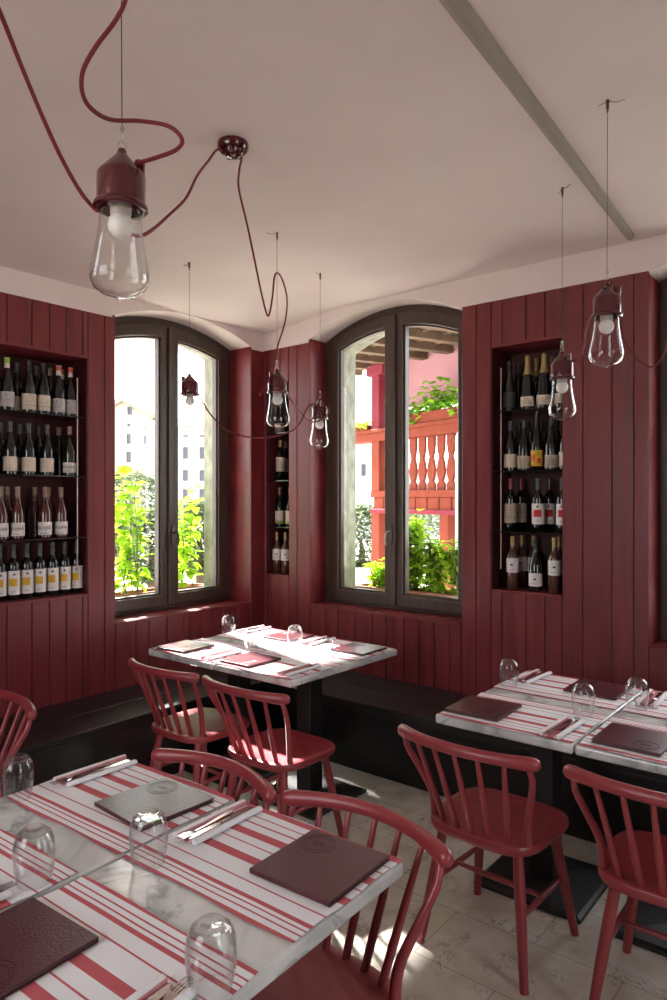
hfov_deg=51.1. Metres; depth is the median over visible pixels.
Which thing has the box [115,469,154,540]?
tree
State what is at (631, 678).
tumbler
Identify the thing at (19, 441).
wine bottle
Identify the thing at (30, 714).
spindle chair
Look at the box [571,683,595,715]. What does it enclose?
tumbler
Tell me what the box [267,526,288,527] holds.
shelf
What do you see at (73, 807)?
placemat
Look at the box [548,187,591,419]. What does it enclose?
pendant lamp
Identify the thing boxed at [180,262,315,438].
pendant lamp
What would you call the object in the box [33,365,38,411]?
wine bottle
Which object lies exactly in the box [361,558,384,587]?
bush
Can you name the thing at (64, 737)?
bench
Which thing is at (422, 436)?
building
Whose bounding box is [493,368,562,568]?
wine rack
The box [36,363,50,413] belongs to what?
wine bottle
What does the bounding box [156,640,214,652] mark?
folder
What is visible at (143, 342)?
roof overhang
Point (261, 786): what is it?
spindle chair
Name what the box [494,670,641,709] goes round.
placemat
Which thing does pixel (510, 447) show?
wine bottle
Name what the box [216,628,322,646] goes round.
placemat
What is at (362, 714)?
bench
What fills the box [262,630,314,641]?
folder
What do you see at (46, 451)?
wine bottle
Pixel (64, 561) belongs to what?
wine bottle
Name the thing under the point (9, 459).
wine bottle
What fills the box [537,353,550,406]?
wine bottle
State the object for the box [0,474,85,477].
shelf
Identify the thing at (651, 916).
marble table
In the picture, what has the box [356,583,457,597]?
planter box
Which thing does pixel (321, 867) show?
menu
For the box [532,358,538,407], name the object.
wine bottle
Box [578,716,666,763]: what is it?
placemat
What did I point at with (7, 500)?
wine bottle
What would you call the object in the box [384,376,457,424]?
planter
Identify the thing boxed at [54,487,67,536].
wine bottle
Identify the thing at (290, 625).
tumbler
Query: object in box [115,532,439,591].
ground
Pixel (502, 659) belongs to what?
tumbler
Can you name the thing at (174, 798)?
folder
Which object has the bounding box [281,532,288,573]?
wine bottle
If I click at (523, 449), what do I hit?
wine bottle
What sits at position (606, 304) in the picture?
pendant lamp
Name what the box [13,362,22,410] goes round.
wine bottle
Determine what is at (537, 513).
print
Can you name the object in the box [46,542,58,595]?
wine bottle
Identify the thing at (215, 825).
table knife
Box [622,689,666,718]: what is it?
placemat
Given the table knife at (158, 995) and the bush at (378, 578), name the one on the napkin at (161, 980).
the table knife at (158, 995)
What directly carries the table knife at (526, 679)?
on the napkin at (537, 671)
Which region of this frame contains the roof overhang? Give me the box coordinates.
[116,338,197,356]
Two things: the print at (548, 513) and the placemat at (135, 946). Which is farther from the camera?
the print at (548, 513)
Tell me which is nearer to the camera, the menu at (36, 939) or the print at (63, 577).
the menu at (36, 939)
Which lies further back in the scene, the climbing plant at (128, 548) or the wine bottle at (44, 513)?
the climbing plant at (128, 548)
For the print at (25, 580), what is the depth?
3.98 m
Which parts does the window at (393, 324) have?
sash, handle, handle plate, sash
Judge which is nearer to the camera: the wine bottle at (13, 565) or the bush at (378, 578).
the wine bottle at (13, 565)
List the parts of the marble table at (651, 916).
plate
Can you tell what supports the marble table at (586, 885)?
on the floor
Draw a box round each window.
[114,316,229,615]
[326,304,461,616]
[660,278,666,640]
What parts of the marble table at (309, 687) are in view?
plate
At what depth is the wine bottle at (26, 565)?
3.99 m
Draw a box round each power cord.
[131,148,222,237]
[237,156,287,395]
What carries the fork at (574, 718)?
on the napkin at (557, 734)
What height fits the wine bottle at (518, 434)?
0.301 m
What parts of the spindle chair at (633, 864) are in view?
post, leg, rail, leg, seat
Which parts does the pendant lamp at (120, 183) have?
power cord, lamp shade, bulb, power cord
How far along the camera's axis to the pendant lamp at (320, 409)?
4.14 m
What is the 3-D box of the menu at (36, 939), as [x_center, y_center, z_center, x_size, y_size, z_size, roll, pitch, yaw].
[-0.608,0.838,1.300,0.226,0.012,0.237,0,0,36]
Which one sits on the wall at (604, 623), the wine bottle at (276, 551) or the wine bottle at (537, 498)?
the wine bottle at (276, 551)
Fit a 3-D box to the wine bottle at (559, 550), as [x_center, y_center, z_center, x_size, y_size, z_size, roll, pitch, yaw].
[1.323,0.377,4.096,0.070,0.316,0.070,0,0,22]
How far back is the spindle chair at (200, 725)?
3.44 m
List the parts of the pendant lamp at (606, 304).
lamp shade, bulb, power cord, power cord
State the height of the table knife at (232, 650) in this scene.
0.005 m
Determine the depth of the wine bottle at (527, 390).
4.08 m
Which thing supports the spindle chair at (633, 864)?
on the floor
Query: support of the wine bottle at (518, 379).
on the wine rack at (552, 409)
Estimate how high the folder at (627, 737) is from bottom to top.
0.012 m
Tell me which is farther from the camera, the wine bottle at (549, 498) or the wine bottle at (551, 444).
the wine bottle at (549, 498)
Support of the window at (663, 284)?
in the wall at (604, 623)
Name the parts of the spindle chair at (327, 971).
post, seat, rail, post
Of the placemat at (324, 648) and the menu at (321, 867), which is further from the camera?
the placemat at (324, 648)
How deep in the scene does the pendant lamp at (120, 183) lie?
1.36 m
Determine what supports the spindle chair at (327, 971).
on the floor
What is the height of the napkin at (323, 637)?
0.014 m
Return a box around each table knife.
[65,760,128,782]
[147,983,170,999]
[189,806,252,839]
[205,650,233,657]
[281,664,311,673]
[523,672,545,680]
[546,719,571,734]
[648,692,662,704]
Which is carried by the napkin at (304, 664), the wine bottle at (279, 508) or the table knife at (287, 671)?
the table knife at (287, 671)
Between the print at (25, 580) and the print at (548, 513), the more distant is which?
the print at (548, 513)
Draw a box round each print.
[0,580,3,587]
[9,579,16,585]
[22,577,29,584]
[35,576,42,583]
[48,575,54,582]
[60,574,66,580]
[72,573,78,579]
[534,510,540,516]
[545,510,552,516]
[558,510,562,516]
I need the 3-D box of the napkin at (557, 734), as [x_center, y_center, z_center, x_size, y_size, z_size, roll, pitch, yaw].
[0.841,0.837,2.564,0.088,0.014,0.243,0,0,40]
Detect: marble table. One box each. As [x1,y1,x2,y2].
[0,797,234,912]
[86,857,402,999]
[149,636,314,790]
[214,647,396,820]
[436,687,642,924]
[575,710,666,956]
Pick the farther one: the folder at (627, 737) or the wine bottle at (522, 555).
the wine bottle at (522, 555)
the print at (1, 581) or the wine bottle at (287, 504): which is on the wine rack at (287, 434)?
the wine bottle at (287, 504)
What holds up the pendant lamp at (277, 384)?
hanging from the ceiling
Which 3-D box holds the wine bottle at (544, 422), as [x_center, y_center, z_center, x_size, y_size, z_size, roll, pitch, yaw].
[1.255,-0.318,4.153,0.075,0.301,0.075,0,0,21]
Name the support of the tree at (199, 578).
on the ground
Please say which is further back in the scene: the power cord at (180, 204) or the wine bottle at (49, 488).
the wine bottle at (49, 488)
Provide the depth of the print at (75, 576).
4.22 m
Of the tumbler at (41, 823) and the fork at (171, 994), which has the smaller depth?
the fork at (171, 994)
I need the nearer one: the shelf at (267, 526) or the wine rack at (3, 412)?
the wine rack at (3, 412)
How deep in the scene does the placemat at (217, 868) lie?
1.59 m
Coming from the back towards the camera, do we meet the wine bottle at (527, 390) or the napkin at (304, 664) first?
the wine bottle at (527, 390)
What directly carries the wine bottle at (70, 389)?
on the wine rack at (3, 412)
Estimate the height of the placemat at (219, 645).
0.003 m
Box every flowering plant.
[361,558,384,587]
[409,509,433,590]
[414,535,451,593]
[435,535,457,596]
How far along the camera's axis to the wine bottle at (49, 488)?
4.21 m
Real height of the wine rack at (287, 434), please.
1.210 m
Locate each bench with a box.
[0,668,266,795]
[264,671,666,846]
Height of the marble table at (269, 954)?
0.750 m
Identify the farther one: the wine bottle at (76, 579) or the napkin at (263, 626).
the napkin at (263, 626)
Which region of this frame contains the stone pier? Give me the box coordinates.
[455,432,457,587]
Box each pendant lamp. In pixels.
[0,0,183,300]
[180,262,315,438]
[267,232,329,427]
[310,273,328,447]
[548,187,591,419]
[588,99,666,367]
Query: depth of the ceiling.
2.63 m
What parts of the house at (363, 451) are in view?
pane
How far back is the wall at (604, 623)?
4.07 m
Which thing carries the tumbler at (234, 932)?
on the placemat at (135, 946)
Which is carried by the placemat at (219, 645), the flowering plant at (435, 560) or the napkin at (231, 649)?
the napkin at (231, 649)
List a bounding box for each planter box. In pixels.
[115,583,203,597]
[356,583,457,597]
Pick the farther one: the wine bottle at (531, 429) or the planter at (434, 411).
the planter at (434, 411)
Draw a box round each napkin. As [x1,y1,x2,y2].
[0,889,11,900]
[53,754,136,786]
[125,974,195,999]
[173,799,262,844]
[200,648,242,659]
[236,625,271,633]
[276,663,320,676]
[300,636,335,645]
[512,669,551,683]
[538,716,585,738]
[635,689,666,707]
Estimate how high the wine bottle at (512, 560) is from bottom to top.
0.316 m
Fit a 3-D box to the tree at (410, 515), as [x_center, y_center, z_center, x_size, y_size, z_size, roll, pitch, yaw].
[2.760,1.036,22.024,3.111,1.828,3.098,0,0,-25]
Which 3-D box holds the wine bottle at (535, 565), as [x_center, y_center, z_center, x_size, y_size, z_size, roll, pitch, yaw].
[1.174,0.384,4.057,0.077,0.301,0.077,0,0,22]
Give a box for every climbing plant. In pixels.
[115,463,152,594]
[178,485,203,587]
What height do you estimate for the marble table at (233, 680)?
0.750 m
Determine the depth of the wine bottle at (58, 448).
4.25 m
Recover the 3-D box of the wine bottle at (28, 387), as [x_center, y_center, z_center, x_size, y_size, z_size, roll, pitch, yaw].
[-1.755,-0.646,4.023,0.078,0.301,0.077,0,0,-22]
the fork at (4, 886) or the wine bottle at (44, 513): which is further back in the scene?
the wine bottle at (44, 513)
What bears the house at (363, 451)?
on the ground
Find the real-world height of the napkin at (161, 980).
0.014 m
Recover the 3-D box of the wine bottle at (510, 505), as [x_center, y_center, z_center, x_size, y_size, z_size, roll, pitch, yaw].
[1.059,0.034,4.177,0.070,0.316,0.070,0,0,22]
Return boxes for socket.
[110,202,131,217]
[557,379,566,382]
[600,315,612,320]
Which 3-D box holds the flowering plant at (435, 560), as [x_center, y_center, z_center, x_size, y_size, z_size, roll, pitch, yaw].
[0.762,0.504,5.109,0.288,0.477,0.351,0,0,-23]
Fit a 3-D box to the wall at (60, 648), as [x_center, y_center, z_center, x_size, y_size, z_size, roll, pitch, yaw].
[-2.468,0.040,3.393,0.484,3.120,5.531,0,0,39]
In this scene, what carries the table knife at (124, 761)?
on the napkin at (123, 757)
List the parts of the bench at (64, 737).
moulding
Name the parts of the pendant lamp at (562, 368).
lamp shade, bulb, power cord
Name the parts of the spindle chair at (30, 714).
post, rail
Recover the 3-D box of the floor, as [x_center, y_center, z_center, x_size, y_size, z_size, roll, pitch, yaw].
[0.185,1.660,1.333,7.200,0.120,6.300,0,0,39]
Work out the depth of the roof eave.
7.56 m
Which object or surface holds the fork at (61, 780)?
on the placemat at (73, 807)
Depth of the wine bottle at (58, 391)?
4.14 m
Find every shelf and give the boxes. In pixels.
[0,409,85,420]
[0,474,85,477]
[0,536,85,541]
[267,432,288,436]
[267,480,288,481]
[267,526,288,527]
[493,405,562,416]
[493,469,562,473]
[493,530,562,534]
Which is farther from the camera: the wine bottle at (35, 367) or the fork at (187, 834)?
the wine bottle at (35, 367)
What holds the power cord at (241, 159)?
hanging from the ceiling rose
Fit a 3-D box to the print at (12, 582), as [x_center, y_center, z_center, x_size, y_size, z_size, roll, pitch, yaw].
[-1.802,0.469,3.922,0.042,0.043,0.007,0,0,-21]
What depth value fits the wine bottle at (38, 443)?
4.15 m
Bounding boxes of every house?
[115,397,154,527]
[135,419,203,533]
[356,443,373,537]
[409,457,454,531]
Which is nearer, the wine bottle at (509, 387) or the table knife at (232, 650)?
the table knife at (232, 650)
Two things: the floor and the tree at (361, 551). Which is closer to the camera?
the floor
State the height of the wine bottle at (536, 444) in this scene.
0.347 m
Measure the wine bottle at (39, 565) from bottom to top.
0.316 m
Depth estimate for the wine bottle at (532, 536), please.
4.18 m
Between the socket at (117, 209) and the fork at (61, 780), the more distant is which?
the fork at (61, 780)
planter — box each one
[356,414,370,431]
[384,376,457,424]
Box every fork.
[0,881,17,892]
[50,762,111,784]
[163,975,196,999]
[171,810,232,842]
[516,672,536,681]
[558,717,580,730]
[640,693,653,705]
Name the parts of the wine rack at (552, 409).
rod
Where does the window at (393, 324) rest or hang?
in the wall at (604, 623)
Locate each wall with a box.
[0,266,263,716]
[264,234,666,695]
[409,345,457,407]
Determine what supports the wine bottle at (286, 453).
on the wine rack at (287, 434)
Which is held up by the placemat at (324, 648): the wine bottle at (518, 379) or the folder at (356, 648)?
the folder at (356, 648)
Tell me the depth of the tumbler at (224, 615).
4.35 m
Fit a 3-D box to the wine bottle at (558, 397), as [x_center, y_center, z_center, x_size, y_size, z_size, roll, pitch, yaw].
[1.302,-0.685,3.978,0.082,0.321,0.081,0,0,20]
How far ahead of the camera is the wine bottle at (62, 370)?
4.28 m
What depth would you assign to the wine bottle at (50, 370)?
4.22 m
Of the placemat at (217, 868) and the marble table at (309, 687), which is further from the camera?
the marble table at (309, 687)
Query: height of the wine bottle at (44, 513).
0.301 m
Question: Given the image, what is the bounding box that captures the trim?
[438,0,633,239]
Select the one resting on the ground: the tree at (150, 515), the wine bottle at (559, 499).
the tree at (150, 515)
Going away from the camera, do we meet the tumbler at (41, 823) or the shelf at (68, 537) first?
the tumbler at (41, 823)
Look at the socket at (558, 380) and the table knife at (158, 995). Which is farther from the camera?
the socket at (558, 380)
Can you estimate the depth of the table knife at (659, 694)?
2.93 m
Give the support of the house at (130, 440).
on the ground
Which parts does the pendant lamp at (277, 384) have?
bulb, lamp shade, power cord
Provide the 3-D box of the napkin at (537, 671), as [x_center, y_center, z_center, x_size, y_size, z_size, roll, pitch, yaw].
[0.943,0.837,3.301,0.088,0.014,0.243,0,0,42]
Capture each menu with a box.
[0,897,98,999]
[250,829,389,907]
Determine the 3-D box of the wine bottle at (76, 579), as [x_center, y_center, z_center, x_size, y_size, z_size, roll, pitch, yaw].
[-1.566,0.411,4.254,0.070,0.316,0.070,0,0,-12]
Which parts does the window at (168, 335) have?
sash, handle plate, handle, sash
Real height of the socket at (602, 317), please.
0.028 m
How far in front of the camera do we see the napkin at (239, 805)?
1.80 m
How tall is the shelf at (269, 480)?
0.008 m
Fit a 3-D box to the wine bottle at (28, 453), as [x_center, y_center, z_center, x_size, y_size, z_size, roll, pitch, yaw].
[-1.757,-0.289,4.021,0.077,0.301,0.076,0,0,-20]
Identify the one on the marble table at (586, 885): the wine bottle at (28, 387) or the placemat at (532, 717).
the placemat at (532, 717)
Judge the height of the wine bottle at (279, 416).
0.301 m
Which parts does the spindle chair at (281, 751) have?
post, leg, rail, leg, seat, leg, post, leg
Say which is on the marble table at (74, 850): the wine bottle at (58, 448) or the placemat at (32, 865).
the placemat at (32, 865)
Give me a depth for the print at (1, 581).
3.87 m
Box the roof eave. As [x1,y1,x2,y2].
[356,327,457,375]
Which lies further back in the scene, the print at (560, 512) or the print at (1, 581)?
the print at (560, 512)
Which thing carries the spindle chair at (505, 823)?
on the floor
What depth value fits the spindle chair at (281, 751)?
3.12 m
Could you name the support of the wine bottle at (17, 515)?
on the wine rack at (3, 412)
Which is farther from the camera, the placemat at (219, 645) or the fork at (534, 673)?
the placemat at (219, 645)
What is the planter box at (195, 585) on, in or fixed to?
on the window at (168, 335)
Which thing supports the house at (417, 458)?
on the ground
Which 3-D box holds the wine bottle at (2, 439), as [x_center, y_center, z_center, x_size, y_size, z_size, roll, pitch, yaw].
[-1.907,-0.289,4.004,0.075,0.301,0.075,0,0,-23]
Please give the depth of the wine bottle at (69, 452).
4.19 m
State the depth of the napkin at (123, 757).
2.14 m
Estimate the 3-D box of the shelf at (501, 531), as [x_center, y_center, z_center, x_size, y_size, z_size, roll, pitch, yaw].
[1.196,0.196,4.138,0.425,0.008,0.258,0,0,39]
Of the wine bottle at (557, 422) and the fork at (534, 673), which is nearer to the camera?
the fork at (534, 673)
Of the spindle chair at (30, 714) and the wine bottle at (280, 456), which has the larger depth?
the wine bottle at (280, 456)
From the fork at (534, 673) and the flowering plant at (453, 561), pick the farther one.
the flowering plant at (453, 561)
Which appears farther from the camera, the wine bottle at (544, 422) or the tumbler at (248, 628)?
the wine bottle at (544, 422)
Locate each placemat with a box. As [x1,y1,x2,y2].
[0,829,77,909]
[3,875,257,999]
[5,758,233,853]
[122,803,402,942]
[149,638,264,661]
[214,650,341,679]
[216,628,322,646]
[283,637,395,660]
[437,692,606,742]
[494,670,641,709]
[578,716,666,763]
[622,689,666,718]
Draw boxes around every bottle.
[0,357,14,409]
[0,422,4,473]
[0,486,8,539]
[0,544,5,601]
[2,421,16,473]
[4,486,11,538]
[6,544,19,599]
[10,486,24,538]
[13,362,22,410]
[15,424,23,473]
[20,543,32,598]
[21,423,35,474]
[22,361,35,411]
[28,487,39,537]
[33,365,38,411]
[33,542,45,596]
[34,426,42,474]
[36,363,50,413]
[38,487,51,537]
[40,424,53,474]
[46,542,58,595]
[47,368,53,413]
[47,487,54,536]
[52,365,64,414]
[54,427,63,475]
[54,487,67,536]
[59,541,70,593]
[61,369,65,388]
[63,426,75,475]
[65,367,76,415]
[71,541,82,592]
[272,532,280,572]
[275,396,284,432]
[275,487,284,525]
[276,440,284,479]
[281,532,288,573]
[284,441,288,479]
[285,497,288,526]
[503,361,515,409]
[504,421,516,470]
[504,478,516,530]
[506,536,518,589]
[515,363,521,408]
[515,422,520,446]
[516,479,526,530]
[517,420,530,469]
[517,535,526,587]
[520,355,534,408]
[528,421,533,446]
[528,535,539,587]
[529,539,541,591]
[531,411,542,469]
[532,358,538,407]
[532,478,543,531]
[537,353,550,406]
[541,420,546,469]
[544,478,555,531]
[545,418,558,469]
[548,356,554,405]
[548,537,560,592]
[554,351,562,405]
[554,419,560,468]
[556,477,562,532]
[557,536,562,590]
[559,433,562,468]
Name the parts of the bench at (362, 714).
seat, moulding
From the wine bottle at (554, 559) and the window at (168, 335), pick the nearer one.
the wine bottle at (554, 559)
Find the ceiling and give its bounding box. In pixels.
[0,0,666,333]
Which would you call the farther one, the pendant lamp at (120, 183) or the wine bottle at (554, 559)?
the wine bottle at (554, 559)
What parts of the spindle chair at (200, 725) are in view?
post, leg, rail, leg, post, seat, leg, leg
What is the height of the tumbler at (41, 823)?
0.119 m
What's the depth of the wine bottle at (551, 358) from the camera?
4.09 m
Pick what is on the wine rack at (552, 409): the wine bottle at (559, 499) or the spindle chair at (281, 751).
the wine bottle at (559, 499)
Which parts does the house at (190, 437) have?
cornice, pane, pane, pane, pane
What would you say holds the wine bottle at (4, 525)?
on the wine rack at (3, 412)
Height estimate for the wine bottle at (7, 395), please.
0.302 m
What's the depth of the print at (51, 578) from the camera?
4.10 m
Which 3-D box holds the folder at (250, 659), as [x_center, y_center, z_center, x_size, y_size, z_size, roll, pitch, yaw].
[-0.437,0.838,3.648,0.226,0.012,0.237,0,0,40]
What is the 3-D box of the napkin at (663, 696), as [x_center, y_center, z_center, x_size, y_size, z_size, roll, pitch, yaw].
[1.344,0.837,2.936,0.088,0.014,0.243,0,0,36]
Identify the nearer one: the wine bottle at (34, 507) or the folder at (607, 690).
the folder at (607, 690)
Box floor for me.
[174,762,666,999]
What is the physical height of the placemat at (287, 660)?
0.003 m
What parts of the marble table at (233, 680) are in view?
plate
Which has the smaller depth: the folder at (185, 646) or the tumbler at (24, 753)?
the tumbler at (24, 753)
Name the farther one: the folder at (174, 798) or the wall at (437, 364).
the wall at (437, 364)
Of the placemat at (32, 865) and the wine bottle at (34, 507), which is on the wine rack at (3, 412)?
the wine bottle at (34, 507)
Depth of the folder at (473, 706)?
2.78 m
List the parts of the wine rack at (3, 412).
rod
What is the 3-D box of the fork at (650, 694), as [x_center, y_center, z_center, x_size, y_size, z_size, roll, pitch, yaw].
[1.307,0.836,2.908,0.025,0.006,0.200,0,0,34]
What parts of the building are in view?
post, post, handrail, skirt moulding, rail, post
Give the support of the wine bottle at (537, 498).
on the wine rack at (552, 409)
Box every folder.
[94,777,213,831]
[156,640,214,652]
[218,652,280,667]
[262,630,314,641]
[330,642,387,655]
[444,695,521,721]
[563,678,632,699]
[591,722,666,756]
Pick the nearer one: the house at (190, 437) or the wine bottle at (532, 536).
the wine bottle at (532, 536)
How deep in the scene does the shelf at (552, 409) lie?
4.12 m
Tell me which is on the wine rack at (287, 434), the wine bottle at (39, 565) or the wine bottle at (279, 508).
the wine bottle at (279, 508)
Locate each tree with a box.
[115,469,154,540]
[115,507,198,587]
[178,497,203,583]
[356,504,373,566]
[409,514,439,558]
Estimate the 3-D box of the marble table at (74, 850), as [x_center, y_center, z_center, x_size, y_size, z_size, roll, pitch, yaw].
[-0.759,1.225,1.786,0.545,0.750,0.890,0,0,37]
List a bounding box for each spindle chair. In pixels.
[0,690,36,798]
[128,658,258,805]
[151,748,276,809]
[201,675,342,836]
[250,789,453,999]
[398,724,578,995]
[563,764,666,999]
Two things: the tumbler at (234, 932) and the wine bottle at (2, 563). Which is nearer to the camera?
the tumbler at (234, 932)
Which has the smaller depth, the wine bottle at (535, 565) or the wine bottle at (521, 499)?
the wine bottle at (535, 565)
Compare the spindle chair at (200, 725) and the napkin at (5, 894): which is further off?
the spindle chair at (200, 725)
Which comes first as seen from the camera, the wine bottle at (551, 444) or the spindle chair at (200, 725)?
the spindle chair at (200, 725)
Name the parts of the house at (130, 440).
pane, cornice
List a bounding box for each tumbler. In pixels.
[0,753,34,801]
[12,823,55,886]
[129,808,168,865]
[184,913,236,991]
[221,615,235,635]
[244,628,259,650]
[287,625,302,646]
[318,638,334,661]
[499,659,518,683]
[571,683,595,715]
[625,678,649,708]
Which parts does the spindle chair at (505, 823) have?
post, leg, rail, leg, seat, leg, post, leg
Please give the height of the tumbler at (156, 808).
0.119 m
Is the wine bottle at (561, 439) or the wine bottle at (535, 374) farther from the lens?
the wine bottle at (535, 374)
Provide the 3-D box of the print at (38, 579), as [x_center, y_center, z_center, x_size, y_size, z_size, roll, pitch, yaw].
[-1.706,0.469,4.042,0.042,0.043,0.007,0,0,-15]
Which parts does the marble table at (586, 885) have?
plate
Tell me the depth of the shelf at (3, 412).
4.09 m
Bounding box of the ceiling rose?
[217,135,248,159]
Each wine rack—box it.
[0,378,85,573]
[267,432,288,527]
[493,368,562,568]
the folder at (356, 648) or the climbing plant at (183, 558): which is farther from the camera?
the climbing plant at (183, 558)
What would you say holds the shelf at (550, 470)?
attached to the wine rack at (552, 409)
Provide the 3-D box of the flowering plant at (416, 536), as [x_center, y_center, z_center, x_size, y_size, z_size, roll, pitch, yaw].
[0.593,0.396,5.247,0.328,0.643,0.340,0,0,-7]

